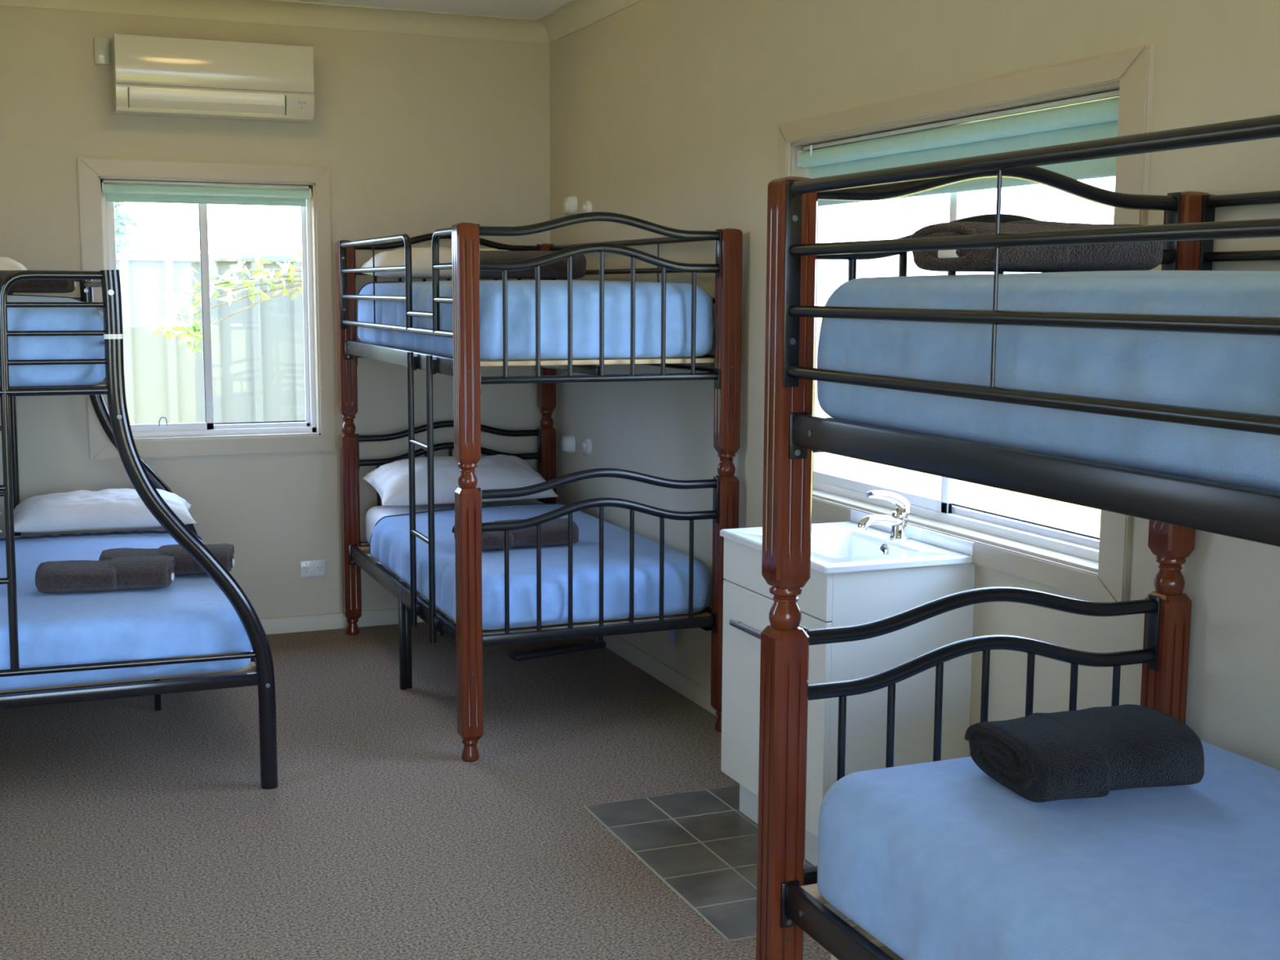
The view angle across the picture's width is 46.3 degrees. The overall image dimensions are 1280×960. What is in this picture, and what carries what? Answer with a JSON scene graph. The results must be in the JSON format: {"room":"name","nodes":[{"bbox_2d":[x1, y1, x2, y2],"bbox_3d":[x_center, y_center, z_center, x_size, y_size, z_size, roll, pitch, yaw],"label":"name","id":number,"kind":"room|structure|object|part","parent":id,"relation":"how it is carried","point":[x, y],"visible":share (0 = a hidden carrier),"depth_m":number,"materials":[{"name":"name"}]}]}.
{"room":"dormitory","nodes":[
{"label":"dormitory","id":0,"kind":"room"},
{"bbox_2d":[0,5,550,617],"bbox_3d":[-1.905,-0.711,6.615,3.380,3.050,0.120,-3,8,-22],"label":"wall","id":1,"kind":"structure","parent":0,"point":[416,135],"depth_m":6.72,"materials":[{"name":"paint"}]},
{"bbox_2d":[93,36,110,65],"bbox_3d":[-2.250,-1.793,6.256,0.061,0.109,0.022,-3,8,-22],"label":"box","id":2,"kind":"object","parent":1,"relation":"attached to","point":[101,45],"visible":1,"depth_m":6.25,"materials":[{"name":"beige plastic"}]},
{"bbox_2d":[77,157,335,459],"bbox_3d":[-1.886,-0.745,6.581,1.053,1.274,0.088,-3,8,-22],"label":"trim","id":3,"kind":"structure","parent":1,"relation":"attached to","point":[91,171],"depth_m":6.59,"materials":[{"name":"paint"}]},
{"bbox_2d":[100,179,315,437],"bbox_3d":[-1.901,-0.753,6.637,0.906,1.123,0.057,-3,8,-22],"label":"window","id":4,"kind":"structure","parent":1,"relation":"in","point":[206,428],"depth_m":6.67,"materials":[{"name":"white metal"}]},
{"bbox_3d":[-2.098,-0.743,6.550,0.420,1.063,0.018,-3,8,-22],"label":"sash","id":5,"kind":"part","parent":4,"relation":"part of","materials":[{"name":"clear glass"}]},
{"bbox_2d":[101,179,311,206],"bbox_3d":[-1.881,-1.251,6.529,0.880,0.090,0.049,-3,8,-22],"label":"roller blind","id":6,"kind":"object","parent":4,"relation":"attached to","point":[117,191],"visible":1,"depth_m":6.52,"materials":[{"name":"teal fabric"}]},
{"bbox_3d":[-1.884,-1.290,6.531,0.868,0.013,0.028,-3,8,-22],"label":"head rail","id":7,"kind":"part","parent":6,"relation":"part of","materials":[{"name":"white plastic"}]},
{"bbox_3d":[-1.728,-0.763,6.723,0.464,1.063,0.018,-3,8,-22],"label":"sash","id":8,"kind":"part","parent":4,"relation":"part of","materials":[{"name":"clear glass"}]},
{"bbox_2d":[111,33,314,123],"bbox_3d":[-1.805,-1.697,6.347,0.804,0.304,0.213,-3,8,-22],"label":"air conditioner","id":9,"kind":"object","parent":1,"relation":"attached to","point":[153,76],"visible":1,"depth_m":6.25,"materials":[{"name":"beige plastic"}]},
{"bbox_3d":[-1.770,-1.738,6.255,0.802,0.200,0.027,-3,8,-22],"label":"panel","id":10,"kind":"part","parent":9,"relation":"part of","materials":[{"name":"beige plastic"}]},
{"bbox_2d":[0,0,548,43],"bbox_3d":[-1.859,-2.008,6.351,3.140,0.090,0.090,-3,8,-22],"label":"trim","id":11,"kind":"structure","parent":1,"relation":"attached to","point":[281,12],"depth_m":6.55,"materials":[{"name":"paint"}]},
{"bbox_2d":[299,559,325,577],"bbox_3d":[-1.498,0.404,6.854,0.115,0.075,0.012,-3,8,-22],"label":"power outlet","id":12,"kind":"object","parent":1,"relation":"attached to","point":[310,567],"visible":1,"depth_m":6.85,"materials":[{"name":"white plastic"}]},
{"bbox_2d":[258,605,453,634],"bbox_3d":[-1.887,0.673,6.728,3.140,0.075,0.015,-3,8,-22],"label":"baseboard","id":13,"kind":"structure","parent":1,"relation":"attached to","point":[334,620],"depth_m":6.89,"materials":[{"name":"paint"}]},
{"bbox_2d":[0,619,858,959],"bbox_3d":[-0.234,1.282,2.703,3.140,0.100,8.800,-3,8,-22],"label":"floor","id":14,"kind":"structure","parent":0,"point":[130,829],"depth_m":4.48,"materials":[{"name":"carpet"}]},
{"bbox_2d":[0,269,278,789],"bbox_3d":[-2.188,0.080,5.284,1.446,1.614,2.057,-3,8,-22],"label":"bunk bed","id":15,"kind":"object","parent":14,"relation":"on","point":[114,421],"visible":0.69,"depth_m":4.45,"materials":[{"name":"black paint"}]},
{"bbox_2d":[8,385,66,386],"bbox_3d":[-2.376,-0.494,5.134,0.852,0.248,1.844,-3,8,-22],"label":"mattress","id":16,"kind":"object","parent":15,"relation":"on","point":[52,385],"visible":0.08,"depth_m":4.46,"materials":[{"name":"fabric"}]},
{"bbox_2d":[0,257,27,270],"bbox_3d":[-2.692,-0.800,5.746,0.700,0.158,0.419,-3,8,-21],"label":"pillow","id":17,"kind":"object","parent":16,"relation":"on","point":[6,263],"visible":0.29,"depth_m":5.70,"materials":[{"name":"fabric"}]},
{"bbox_2d":[7,293,105,386],"bbox_3d":[-2.308,-0.482,4.964,0.956,0.265,1.574,-3,8,-22],"label":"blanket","id":18,"kind":"object","parent":16,"relation":"on","point":[59,347],"visible":0.83,"depth_m":4.38,"materials":[{"name":"blue fabric"}]},
{"bbox_2d":[0,270,75,293],"bbox_3d":[-2.180,-0.689,5.190,0.421,0.080,0.209,-2,8,-19],"label":"folded towel","id":19,"kind":"object","parent":18,"relation":"on","point":[31,286],"visible":0.63,"depth_m":5.14,"materials":[{"name":"black fabric"}]},
{"bbox_3d":[-2.756,-0.249,6.098,0.977,1.165,0.025,-3,8,-22],"label":"frame","id":20,"kind":"part","parent":15,"relation":"part of","materials":[{"name":"black paint"}]},
{"bbox_3d":[-2.004,-0.011,4.261,0.977,1.165,0.025,-3,8,-22],"label":"frame","id":21,"kind":"part","parent":15,"relation":"part of","materials":[{"name":"black paint"}]},
{"bbox_3d":[-2.001,-0.244,4.232,0.982,0.025,0.025,-3,8,-22],"label":"cross rail","id":22,"kind":"part","parent":15,"relation":"part of","materials":[{"name":"black metal"}]},
{"bbox_2d":[0,528,165,538],"bbox_3d":[-2.190,0.420,5.328,1.259,0.202,1.844,-3,8,-22],"label":"mattress","id":23,"kind":"object","parent":15,"relation":"on","point":[162,529],"visible":0.05,"depth_m":6.22,"materials":[{"name":"blue fabric"}]},
{"bbox_2d":[13,488,196,532],"bbox_3d":[-2.204,0.115,6.140,0.720,0.144,0.359,-2,8,-20],"label":"pillow","id":24,"kind":"object","parent":23,"relation":"on","point":[123,508],"visible":0.84,"depth_m":6.01,"materials":[{"name":"fabric"}]},
{"bbox_2d":[0,530,252,691],"bbox_3d":[-2.135,0.428,5.192,1.380,0.221,1.673,-3,8,-22],"label":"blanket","id":25,"kind":"object","parent":23,"relation":"on","point":[192,615],"visible":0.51,"depth_m":4.63,"materials":[{"name":"blue fabric"}]},
{"bbox_2d":[35,555,175,593],"bbox_3d":[-1.754,0.307,4.927,0.421,0.096,0.227,-1,7,-13],"label":"folded towel","id":26,"kind":"object","parent":25,"relation":"on","point":[131,572],"visible":1,"depth_m":4.86,"materials":[{"name":"grey fabric"}]},
{"bbox_2d":[98,543,234,574],"bbox_3d":[-1.636,0.275,5.192,0.441,0.093,0.226,-1,7,-13],"label":"folded towel","id":27,"kind":"object","parent":25,"relation":"on","point":[185,564],"visible":0.52,"depth_m":5.13,"materials":[{"name":"grey fabric"}]},
{"bbox_3d":[-1.923,-0.694,5.293,0.025,0.025,1.999,-3,8,-22],"label":"guard rail","id":28,"kind":"part","parent":15,"relation":"part of","materials":[{"name":"black metal"}]},
{"bbox_3d":[-1.819,0.565,4.411,1.382,0.037,0.022,-3,8,-22],"label":"cross rail","id":29,"kind":"part","parent":15,"relation":"part of","materials":[{"name":"black metal"}]},
{"bbox_3d":[-1.815,0.649,4.424,1.393,0.039,0.024,-3,8,-22],"label":"bed rail","id":30,"kind":"part","parent":15,"relation":"part of","materials":[{"name":"black metal"}]},
{"bbox_3d":[-2.112,-0.060,6.386,0.469,1.614,0.053,-3,8,-22],"label":"curved post","id":31,"kind":"part","parent":15,"relation":"part of","materials":[{"name":"black metal"}]},
{"bbox_3d":[-1.796,0.691,5.559,0.022,0.336,0.022,-3,8,-22],"label":"leg","id":32,"kind":"part","parent":15,"relation":"part of","materials":[{"name":"black paint"}]},
{"bbox_3d":[-1.359,0.177,4.549,0.469,1.614,0.053,-3,8,-22],"label":"curved post","id":33,"kind":"part","parent":15,"relation":"part of","materials":[{"name":"black metal"}]},
{"bbox_2d":[335,211,742,761],"bbox_3d":[-0.505,-0.103,5.974,1.016,1.818,2.046,-3,8,-22],"label":"bunk bed","id":34,"kind":"object","parent":14,"relation":"on","point":[466,634],"visible":0.79,"depth_m":5.14,"materials":[{"name":"black metal"},{"name":"mahogany"}]},
{"bbox_3d":[-1.305,-0.178,6.710,0.073,1.774,0.073,-3,8,-22],"label":"post","id":35,"kind":"part","parent":34,"relation":"part of","materials":[{"name":"brown wood"}]},
{"bbox_3d":[-0.948,-0.743,5.710,0.032,0.380,1.899,-3,8,-22],"label":"guard rail","id":36,"kind":"part","parent":34,"relation":"part of","materials":[{"name":"metal"}]},
{"bbox_3d":[-0.920,-0.465,5.758,0.064,0.087,1.899,-3,8,-22],"label":"rail","id":37,"kind":"part","parent":34,"relation":"part of","materials":[{"name":"black metal"}]},
{"bbox_3d":[-0.925,0.447,5.874,0.064,0.092,1.899,-3,8,-22],"label":"rail","id":38,"kind":"part","parent":34,"relation":"part of","materials":[{"name":"black metal"}]},
{"bbox_3d":[-0.921,0.623,5.872,0.048,0.400,0.034,-3,8,-22],"label":"leg","id":39,"kind":"part","parent":34,"relation":"part of","materials":[{"name":"black metal"}]},
{"bbox_3d":[-0.870,-0.827,6.804,0.862,0.596,0.036,-3,8,-22],"label":"headboard","id":40,"kind":"part","parent":34,"relation":"part of","materials":[{"name":"black metal"}]},
{"bbox_3d":[-0.874,0.025,6.913,0.862,0.604,0.036,-3,8,-22],"label":"headboard","id":41,"kind":"part","parent":34,"relation":"part of","materials":[{"name":"black metal"}]},
{"bbox_2d":[365,498,544,543],"bbox_3d":[-0.515,0.290,6.056,0.829,0.194,1.854,-3,8,-22],"label":"mattress","id":42,"kind":"object","parent":34,"relation":"on","point":[375,513],"visible":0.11,"depth_m":6.64,"materials":[{"name":"white fabric"}]},
{"bbox_2d":[362,454,558,506],"bbox_3d":[-0.804,-0.009,6.683,0.800,0.184,0.393,-3,8,-23],"label":"pillow","id":43,"kind":"object","parent":42,"relation":"on","point":[390,481],"visible":0.73,"depth_m":6.56,"materials":[{"name":"fabric"}]},
{"bbox_2d":[369,502,711,647],"bbox_3d":[-0.430,0.437,5.878,0.986,0.472,1.582,-3,8,-22],"label":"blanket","id":44,"kind":"object","parent":42,"relation":"on","point":[389,541],"visible":0.66,"depth_m":5.27,"materials":[{"name":"blue fabric"}]},
{"bbox_2d":[452,518,578,549],"bbox_3d":[-0.458,0.197,5.553,0.438,0.084,0.271,-2,8,-19],"label":"folded towel","id":45,"kind":"object","parent":44,"relation":"on","point":[553,532],"visible":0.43,"depth_m":5.47,"materials":[{"name":"grey fabric"}]},
{"bbox_3d":[-0.563,0.056,4.898,0.073,1.774,0.073,-3,8,-22],"label":"post","id":46,"kind":"part","parent":34,"relation":"part of","materials":[{"name":"brown wood"}]},
{"bbox_3d":[-0.440,-0.218,7.059,0.073,1.774,0.073,-3,8,-22],"label":"post","id":47,"kind":"part","parent":34,"relation":"part of","materials":[{"name":"brown wood"}]},
{"bbox_3d":[-0.132,0.260,5.101,0.862,0.604,0.036,-3,8,-22],"label":"footboard","id":48,"kind":"part","parent":34,"relation":"part of","materials":[{"name":"black metal"}]},
{"bbox_3d":[-0.128,-0.593,4.992,0.862,0.596,0.036,-3,8,-22],"label":"footboard","id":49,"kind":"part","parent":34,"relation":"part of","materials":[{"name":"black metal"}]},
{"bbox_3d":[-0.049,-0.784,6.073,0.032,0.380,1.899,-3,8,-22],"label":"guard rail","id":50,"kind":"part","parent":34,"relation":"part of","materials":[{"name":"black metal"}]},
{"bbox_3d":[-0.079,-0.504,6.097,0.064,0.087,1.899,-3,8,-22],"label":"rail","id":51,"kind":"part","parent":34,"relation":"part of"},
{"bbox_3d":[-0.084,0.408,6.213,0.064,0.092,1.899,-3,8,-22],"label":"rail","id":52,"kind":"part","parent":34,"relation":"part of","materials":[{"name":"black metal"}]},
{"bbox_3d":[0.302,0.016,5.247,0.073,1.774,0.073,-3,8,-22],"label":"post","id":53,"kind":"part","parent":34,"relation":"part of","materials":[{"name":"brown wood"}]},
{"bbox_3d":[-0.511,-0.650,5.936,0.829,0.254,1.854,-3,8,-22],"label":"mattress","id":54,"kind":"object","parent":34,"relation":"on","visible":0},
{"bbox_2d":[357,280,714,359],"bbox_3d":[-0.474,-0.644,5.846,0.940,0.270,1.785,-3,8,-22],"label":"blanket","id":55,"kind":"object","parent":54,"relation":"on","point":[521,293],"visible":0.76,"depth_m":5.10,"materials":[{"name":"blue fabric"}]},
{"bbox_2d":[360,246,506,279],"bbox_3d":[-0.817,-0.945,6.501,0.760,0.141,0.440,-2,9,-20],"label":"pillow","id":56,"kind":"object","parent":55,"relation":"on","point":[421,257],"visible":0.45,"depth_m":6.28,"materials":[{"name":"fabric"}]},
{"bbox_2d":[479,250,586,279],"bbox_3d":[-0.448,-0.823,5.717,0.458,0.106,0.230,-2,8,-19],"label":"folded towel","id":57,"kind":"object","parent":55,"relation":"on","point":[557,269],"visible":0.62,"depth_m":5.64,"materials":[{"name":"black fabric"}]},
{"bbox_2d":[509,640,605,661],"bbox_3d":[-0.354,0.736,6.480,0.460,0.028,0.070,-5,9,-35],"label":"bar","id":58,"kind":"object","parent":14,"relation":"on","point":[585,645],"visible":0.87,"depth_m":6.45,"materials":[{"name":"metal"}]},
{"bbox_2d":[831,945,903,959],"bbox_3d":[0.670,1.053,2.868,0.522,0.322,0.323,-3,8,-22],"label":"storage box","id":59,"kind":"object","parent":14,"relation":"on","point":[885,948],"visible":0.02,"depth_m":2.84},
{"bbox_2d":[755,114,1279,959],"bbox_3d":[1.080,0.391,2.160,1.016,1.818,2.046,-3,8,-22],"label":"bunk bed","id":60,"kind":"object","parent":14,"relation":"on","point":[789,901],"visible":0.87,"depth_m":2.79,"materials":[{"name":"black metal"},{"name":"mahogany wood"}]},
{"bbox_3d":[0.280,0.315,2.896,0.073,1.774,0.073,-3,8,-22],"label":"post","id":61,"kind":"part","parent":60,"relation":"part of","materials":[{"name":"brown wood"}]},
{"bbox_3d":[0.661,0.941,2.060,0.064,0.092,1.899,-3,8,-22],"label":"rail","id":62,"kind":"part","parent":60,"relation":"part of","materials":[{"name":"black metal"}]},
{"bbox_3d":[0.712,0.519,3.099,0.862,0.604,0.036,-3,8,-22],"label":"headboard","id":63,"kind":"part","parent":60,"relation":"part of","materials":[{"name":"black metal"}]},
{"bbox_3d":[0.716,-0.334,2.991,0.862,0.596,0.036,-3,8,-22],"label":"headboard","id":64,"kind":"part","parent":60,"relation":"part of","materials":[{"name":"black metal"}]},
{"bbox_3d":[0.638,-0.249,1.897,0.032,0.380,1.899,-3,8,-22],"label":"guard rail","id":65,"kind":"part","parent":60,"relation":"part of","materials":[{"name":"black metal"}]},
{"bbox_3d":[0.665,0.029,1.944,0.064,0.087,1.899,-3,8,-22],"label":"rail","id":66,"kind":"part","parent":60,"relation":"part of","materials":[{"name":"black metal"}]},
{"bbox_3d":[1.145,0.275,3.246,0.073,1.774,0.073,-3,8,-22],"label":"post","id":67,"kind":"part","parent":60,"relation":"part of","materials":[{"name":"brown wood"}]},
{"bbox_3d":[1.537,-0.291,2.260,0.032,0.380,1.899,-3,8,-22],"label":"guard rail","id":68,"kind":"part","parent":60,"relation":"part of","materials":[{"name":"black metal"}]},
{"bbox_3d":[1.082,0.764,2.210,0.829,0.242,1.804,-3,8,-22],"label":"mattress","id":69,"kind":"object","parent":60,"relation":"on","visible":0},
{"bbox_2d":[817,739,1279,959],"bbox_3d":[1.082,0.753,2.208,0.936,0.247,1.898,-3,8,-22],"label":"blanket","id":70,"kind":"object","parent":69,"relation":"on","point":[942,860],"visible":0.78,"depth_m":2.48,"materials":[{"name":"blue fabric"}]},
{"bbox_2d":[964,704,1204,802],"bbox_3d":[0.826,0.497,2.764,0.368,0.113,0.289,-2,8,-15],"label":"folded towel","id":71,"kind":"object","parent":70,"relation":"on","point":[1094,752],"visible":1,"depth_m":2.67,"materials":[{"name":"grey fabric"}]},
{"bbox_3d":[1.087,-0.154,2.093,0.829,0.255,1.804,-3,8,-22],"label":"mattress","id":72,"kind":"object","parent":60,"relation":"on","visible":0},
{"bbox_2d":[817,270,1279,491],"bbox_3d":[1.087,-0.161,2.092,0.929,0.270,1.885,-3,8,-22],"label":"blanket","id":73,"kind":"object","parent":72,"relation":"on","point":[1231,372],"visible":0.91,"depth_m":2.07,"materials":[{"name":"blue fabric"}]},
{"bbox_2d":[909,220,1163,272],"bbox_3d":[0.699,-0.408,2.616,0.408,0.089,0.248,-3,8,-23],"label":"folded towel","id":74,"kind":"object","parent":73,"relation":"on","point":[1131,255],"visible":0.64,"depth_m":2.53,"materials":[{"name":"black fabric"}]},
{"bbox_2d":[288,0,573,19],"bbox_3d":[-0.220,-1.615,2.334,3.140,0.160,8.800,-3,8,-22],"label":"ceiling","id":75,"kind":"structure","parent":0,"point":[527,9],"depth_m":6.53,"materials":[{"name":"paint"}]},
{"bbox_2d":[583,785,851,942],"bbox_3d":[0.394,1.037,4.236,0.804,0.006,1.025,-3,8,-22],"label":"floor tiles","id":76,"kind":"structure","parent":0,"point":[700,843],"depth_m":4.22,"materials":[{"name":"tile"}]},
{"bbox_2d":[720,490,974,866],"bbox_3d":[0.557,0.530,4.220,0.474,1.006,0.640,-3,8,-22],"label":"vanity unit","id":77,"kind":"object","parent":76,"relation":"on","point":[868,568],"visible":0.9,"depth_m":3.97,"materials":[{"name":"white laminate"}]},
{"bbox_3d":[0.328,0.427,4.178,0.026,0.016,0.310,-3,8,-22],"label":"handle","id":78,"kind":"part","parent":77,"relation":"part of","materials":[{"name":"metal"}]},
{"bbox_3d":[0.368,0.618,4.159,0.018,0.581,0.618,-3,8,-22],"label":"door","id":79,"kind":"part","parent":77,"relation":"part of","materials":[{"name":"white laminate"}]},
{"bbox_2d":[720,521,972,573],"bbox_3d":[0.564,0.242,4.188,0.459,0.140,0.636,-3,8,-22],"label":"basin","id":80,"kind":"object","parent":77,"relation":"in","point":[835,547],"depth_m":4.19,"materials":[{"name":"white ceramic"}]},
{"bbox_2d":[857,511,908,540],"bbox_3d":[0.682,0.130,4.200,0.161,0.080,0.054,-3,8,-22],"label":"tap","id":81,"kind":"object","parent":77,"relation":"on","point":[898,519],"depth_m":4.20,"materials":[{"name":"silver metal"}]},
{"bbox_3d":[0.699,0.060,4.198,0.140,0.066,0.045,-3,8,-22],"label":"tap lever","id":82,"kind":"part","parent":77,"relation":"part of","materials":[{"name":"silver metal"}]},
{"bbox_2d":[549,0,1279,770],"bbox_3d":[1.283,-0.251,3.126,0.120,3.050,8.800,-3,8,-22],"label":"wall","id":83,"kind":"structure","parent":0,"point":[669,113],"depth_m":4.71,"materials":[{"name":"paint"}]},
{"bbox_2d":[560,434,575,453],"bbox_3d":[-0.337,-0.167,6.936,0.040,0.085,0.110,-3,8,-22],"label":"light","id":84,"kind":"object","parent":83,"relation":"attached to","point":[568,441],"visible":1,"depth_m":6.89,"materials":[{"name":"white plastic"}]},
{"bbox_2d":[562,195,577,214],"bbox_3d":[-0.320,-1.243,6.771,0.040,0.085,0.110,-3,8,-22],"label":"light","id":85,"kind":"object","parent":83,"relation":"attached to","point":[570,202],"visible":0.97,"depth_m":6.73,"materials":[{"name":"white plastic"}]},
{"bbox_2d":[582,438,591,456],"bbox_3d":[-0.243,-0.147,6.716,0.032,0.078,0.072,-3,8,-22],"label":"light switch","id":86,"kind":"object","parent":83,"relation":"attached to","point":[587,444],"visible":1,"depth_m":6.70,"materials":[{"name":"white plastic"}]},
{"bbox_2d":[582,200,592,213],"bbox_3d":[-0.237,-1.190,6.583,0.032,0.078,0.072,-3,8,-22],"label":"light switch","id":87,"kind":"object","parent":83,"relation":"attached to","point":[587,206],"visible":0.57,"depth_m":6.56,"materials":[{"name":"white plastic"}]},
{"bbox_2d":[537,0,642,43],"bbox_3d":[1.192,-1.556,2.920,0.090,0.090,8.800,-3,8,-22],"label":"trim","id":88,"kind":"structure","parent":83,"relation":"attached to","point":[575,15],"depth_m":6.53,"materials":[{"name":"paint"}]},
{"bbox_2d":[586,621,717,716],"bbox_3d":[0.258,0.826,5.610,0.015,0.075,3.721,-3,8,-22],"label":"baseboard","id":89,"kind":"structure","parent":83,"relation":"attached to","point":[697,693],"depth_m":6.01,"materials":[{"name":"paint"}]},
{"bbox_2d":[850,509,974,555],"bbox_3d":[0.768,0.145,4.257,0.020,0.036,0.640,-3,8,-22],"label":"backsplash","id":90,"kind":"structure","parent":83,"relation":"attached to","point":[955,544],"depth_m":4.14,"materials":[{"name":"white ceramic"}]},
{"bbox_2d":[808,167,1099,561],"bbox_3d":[0.868,-0.438,4.205,0.050,1.125,1.596,-3,8,-22],"label":"window","id":91,"kind":"structure","parent":83,"relation":"in","point":[945,509],"depth_m":4.21,"materials":[{"name":"white metal"}]},
{"bbox_3d":[0.723,-0.480,4.532,0.018,1.065,0.818,-3,8,-22],"label":"sash","id":92,"kind":"part","parent":91,"relation":"part of","materials":[{"name":"white metal"}]},
{"bbox_2d":[796,89,1119,206],"bbox_3d":[0.823,-0.888,4.127,0.054,0.192,1.570,-3,8,-22],"label":"roller blind","id":93,"kind":"object","parent":91,"relation":"attached to","point":[1095,116],"visible":0.64,"depth_m":3.93,"materials":[{"name":"teal fabric"}]},
{"bbox_3d":[0.831,-0.977,4.119,0.028,0.013,1.558,-3,8,-22],"label":"head rail","id":94,"kind":"part","parent":93,"relation":"part of","materials":[{"name":"white plastic"}]},
{"bbox_3d":[1.027,-0.392,3.849,0.018,1.065,0.756,-3,8,-22],"label":"sash","id":95,"kind":"part","parent":91,"relation":"part of","materials":[{"name":"white metal"}]},
{"bbox_2d":[777,44,1155,602],"bbox_3d":[0.817,-0.435,4.169,0.088,1.256,1.757,-3,8,-22],"label":"trim","id":96,"kind":"structure","parent":83,"relation":"attached to","point":[1130,71],"depth_m":3.69,"materials":[{"name":"paint"}]},
{"label":"outside","id":97,"kind":"structure","parent":0,"visible":0},
{"bbox_2d":[819,408,1101,537],"bbox_3d":[-0.436,0.860,7.354,120.000,0.200,120.000,-3,8,-22],"label":"ground","id":98,"kind":"structure","parent":97,"point":[1055,513],"depth_m":12.42,"materials":[{"name":"white plant"}]},
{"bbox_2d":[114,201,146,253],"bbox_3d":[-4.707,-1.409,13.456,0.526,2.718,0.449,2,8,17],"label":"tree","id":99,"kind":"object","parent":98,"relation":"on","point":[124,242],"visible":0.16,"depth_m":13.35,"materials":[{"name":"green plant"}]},
{"bbox_2d":[115,253,305,424],"bbox_3d":[-4.134,-0.418,8.934,9.500,1.900,0.070,-3,8,-22],"label":"fence","id":100,"kind":"object","parent":98,"relation":"on","point":[257,351],"visible":0.08,"depth_m":9.46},
{"bbox_3d":[-3.018,-1.380,9.269,2.360,0.045,0.066,-3,8,-22],"label":"rail","id":101,"kind":"part","parent":100,"relation":"part of","materials":[{"name":"green metal"}]},
{"bbox_2d":[146,243,302,357],"bbox_3d":[-2.045,-0.460,9.150,1.910,1.955,0.518,-6,9,-40],"label":"shrub","id":102,"kind":"object","parent":98,"relation":"on","point":[176,319],"visible":0.58,"depth_m":8.77,"materials":[{"name":"green plant"}]},
{"bbox_2d":[822,255,994,306],"bbox_3d":[5.191,-3.162,29.055,3.600,2.350,2.700,-3,8,-22],"label":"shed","id":103,"kind":"object","parent":98,"relation":"on","point":[834,278],"visible":0.08,"depth_m":28.34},
{"bbox_3d":[5.189,-2.914,29.087,3.200,1.850,2.400,-3,8,-22],"label":"wall panel","id":104,"kind":"part","parent":103,"relation":"part of","materials":[{"name":"white"}]}
]}

